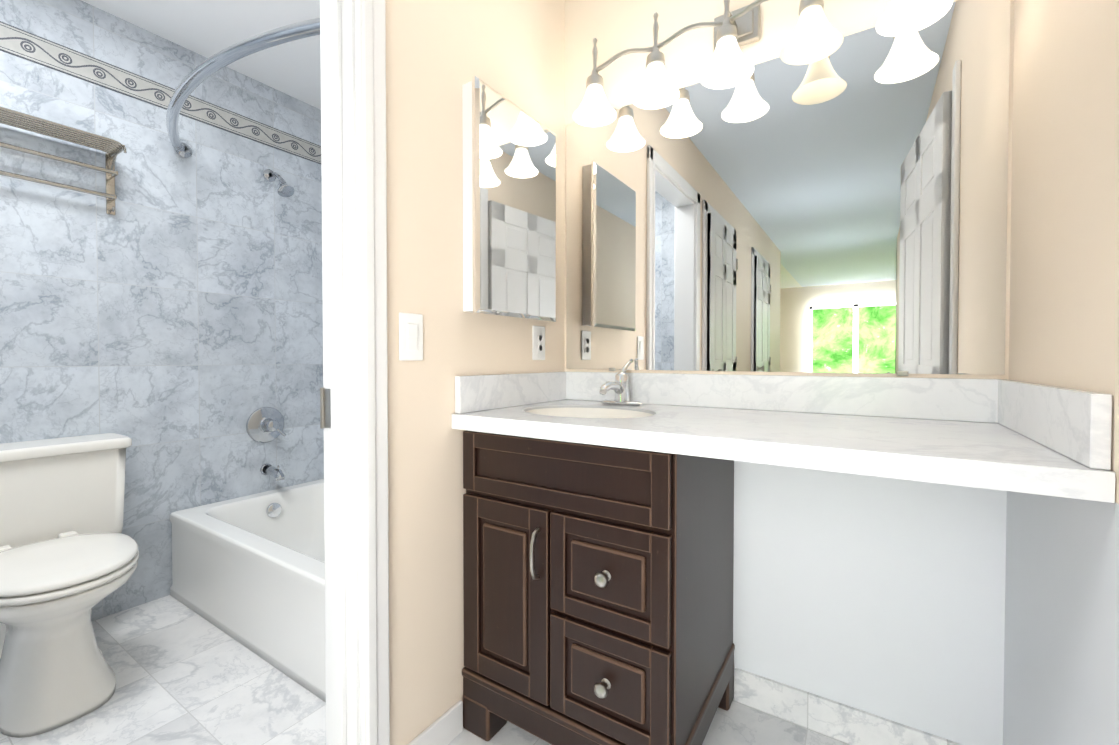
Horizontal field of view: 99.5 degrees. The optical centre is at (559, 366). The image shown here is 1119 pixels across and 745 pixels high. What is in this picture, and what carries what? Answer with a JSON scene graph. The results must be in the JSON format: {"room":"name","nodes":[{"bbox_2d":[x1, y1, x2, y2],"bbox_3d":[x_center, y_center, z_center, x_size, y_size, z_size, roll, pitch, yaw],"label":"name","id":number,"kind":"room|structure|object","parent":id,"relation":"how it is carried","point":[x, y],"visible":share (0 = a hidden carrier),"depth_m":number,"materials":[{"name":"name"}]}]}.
{"room":"bathroom","nodes":[
{"label":"bathroom","id":0,"kind":"room"},
{"bbox_2d":[0,0,323,620],"bbox_3d":[-1.930,-0.203,1.823,0.120,2.415,2.445,1,1,33],"label":"wall","id":1,"kind":"structure","parent":0,"point":[167,318],"depth_m":2.03,"materials":[{"name":"tile"}]},
{"bbox_2d":[0,106,126,214],"bbox_3d":[-1.888,-0.730,1.599,0.184,0.250,0.628,1,1,33],"label":"towel shelf","id":2,"kind":"object","parent":1,"relation":"attached to","point":[112,148],"visible":1,"depth_m":1.74,"materials":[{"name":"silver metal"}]},
{"bbox_2d":[0,21,320,163],"bbox_3d":[-1.884,-1.157,1.766,0.004,0.100,2.185,1,1,33],"label":"tile border","id":3,"kind":"object","parent":1,"relation":"attached to","point":[21,43],"depth_m":1.96,"materials":[{"name":"tile"}]},
{"bbox_2d":[166,18,319,157],"bbox_3d":[-1.092,-0.952,1.619,1.494,0.064,0.250,1,1,33],"label":"shower rod","id":4,"kind":"object","parent":1,"relation":"attached to","point":[193,80],"visible":0.73,"depth_m":1.45,"materials":[{"name":"silver metal"}]},
{"bbox_2d":[246,407,285,442],"bbox_3d":[-1.452,0.296,2.378,0.086,0.180,0.180,1,1,33],"label":"tub valve","id":5,"kind":"object","parent":1,"relation":"attached to","point":[264,424],"visible":1,"depth_m":2.37,"materials":[{"name":"silver metal"}]},
{"bbox_2d":[260,463,284,480],"bbox_3d":[-1.423,0.524,2.363,0.155,0.077,0.056,1,1,33],"label":"tub spout","id":6,"kind":"object","parent":1,"relation":"attached to","point":[277,473],"visible":1,"depth_m":2.34,"materials":[{"name":"silver metal"}]},
{"bbox_2d":[263,169,293,196],"bbox_3d":[-1.393,-0.917,2.355,0.190,0.163,0.076,1,1,33],"label":"shower head","id":7,"kind":"object","parent":1,"relation":"attached to","point":[285,189],"visible":1,"depth_m":2.33},
{"bbox_2d":[81,0,320,109],"bbox_3d":[-3.160,-1.408,-1.424,1.666,0.100,9.250,1,1,33],"label":"ceiling","id":8,"kind":"structure","parent":0,"point":[207,28],"depth_m":1.98,"materials":[{"name":"white paint"}]},
{"bbox_2d":[0,595,851,744],"bbox_3d":[-0.667,1.067,1.099,3.150,0.100,2.370,1,1,33],"label":"floor","id":9,"kind":"structure","parent":0,"point":[185,675],"depth_m":1.41,"materials":[{"name":"stone"}]},
{"bbox_2d":[0,433,138,737],"bbox_3d":[-1.631,0.641,1.503,0.733,0.738,0.524,1,1,33],"label":"toilet","id":10,"kind":"object","parent":9,"relation":"on","point":[69,554],"visible":1,"depth_m":1.43,"materials":[{"name":"white ceramic"}]},
{"bbox_2d":[170,479,325,701],"bbox_3d":[-0.872,0.820,1.987,1.490,0.365,0.762,1,1,33],"label":"bathtub","id":11,"kind":"object","parent":9,"relation":"on","point":[248,571],"visible":0.48,"depth_m":1.77,"materials":[{"name":"white ceramic"}]},
{"bbox_2d":[452,359,1114,744],"bbox_3d":[0.373,0.498,1.197,1.216,1.035,0.576,1,1,33],"label":"bathroom vanity","id":12,"kind":"object","parent":9,"relation":"on","point":[598,557],"visible":1,"depth_m":1.12,"materials":[{"name":"brown wood"}]},
{"bbox_2d":[599,359,642,404],"bbox_3d":[0.180,0.049,1.517,0.150,0.149,0.198,1,1,33],"label":"faucet","id":13,"kind":"object","parent":12,"relation":"on","point":[619,388],"depth_m":1.56,"materials":[{"name":"silver metal"}]},
{"bbox_2d":[385,0,564,744],"bbox_3d":[-0.200,-0.198,1.528,0.114,2.415,1.059,1,1,33],"label":"wall","id":14,"kind":"structure","parent":0,"point":[439,53],"depth_m":1.24,"materials":[{"name":"beige paint"}]},
{"bbox_2d":[320,0,389,744],"bbox_3d":[-0.690,-0.034,0.769,0.157,2.112,0.863,1,1,33],"label":"door frame","id":15,"kind":"structure","parent":14,"relation":"attached to","point":[354,407],"depth_m":1.05,"materials":[{"name":"white paint"}]},
{"bbox_2d":[399,312,422,360],"bbox_3d":[-0.362,-0.072,1.164,0.010,0.116,0.072,1,1,33],"label":"light switch","id":16,"kind":"object","parent":14,"relation":"attached to","point":[410,336],"visible":1,"depth_m":1.16,"materials":[{"name":"white plastic"}]},
{"bbox_2d":[407,700,462,744],"bbox_3d":[-0.338,0.972,1.218,0.012,0.085,0.242,1,1,33],"label":"baseboard","id":17,"kind":"structure","parent":14,"relation":"attached to","point":[445,728],"depth_m":1.26,"materials":[{"name":"white paint"}]},
{"bbox_2d":[462,76,555,321],"bbox_3d":[-0.139,-0.467,1.458,0.058,0.635,0.397,1,1,33],"label":"medicine cabinet mirror","id":18,"kind":"object","parent":14,"relation":"attached to","point":[509,208],"visible":1,"depth_m":1.38,"materials":[{"name":"white mirror"}]},
{"bbox_2d":[532,326,544,359],"bbox_3d":[-0.069,-0.080,1.617,0.011,0.116,0.072,1,1,33],"label":"outlet","id":19,"kind":"object","parent":14,"relation":"attached to","point":[538,342],"visible":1,"depth_m":1.61,"materials":[{"name":"white plastic"}]},
{"bbox_2d":[565,0,1013,744],"bbox_3d":[0.569,-0.197,1.488,1.460,2.415,0.140,1,1,33],"label":"wall","id":20,"kind":"structure","parent":0,"point":[883,597],"depth_m":1.28,"materials":[{"name":"white paint"}]},
{"bbox_2d":[573,0,952,126],"bbox_3d":[0.477,-0.935,1.335,0.972,0.251,0.196,1,1,33],"label":"sconce","id":21,"kind":"object","parent":20,"relation":"attached to","point":[816,36],"visible":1,"depth_m":1.33,"materials":[{"name":"white glass"}]},
{"bbox_2d":[566,0,1009,375],"bbox_3d":[0.530,-0.433,1.420,1.200,0.907,0.010,1,1,33],"label":"wall mirror","id":22,"kind":"object","parent":20,"relation":"attached to","point":[842,208],"visible":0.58,"depth_m":1.31,"materials":[{"name":"clear glass"}]},
{"bbox_2d":[734,667,961,744],"bbox_3d":[0.786,0.966,1.276,0.603,0.095,0.010,1,1,33],"label":"baseboard","id":23,"kind":"structure","parent":20,"relation":"attached to","point":[840,721],"depth_m":1.31,"materials":[{"name":"tile"}]},
{"bbox_2d":[1003,0,1118,744],"bbox_3d":[0.908,-0.186,0.779,0.120,2.415,0.960,1,1,33],"label":"wall","id":24,"kind":"structure","parent":0,"point":[1064,298],"depth_m":0.79,"materials":[{"name":"beige paint"}]}
]}

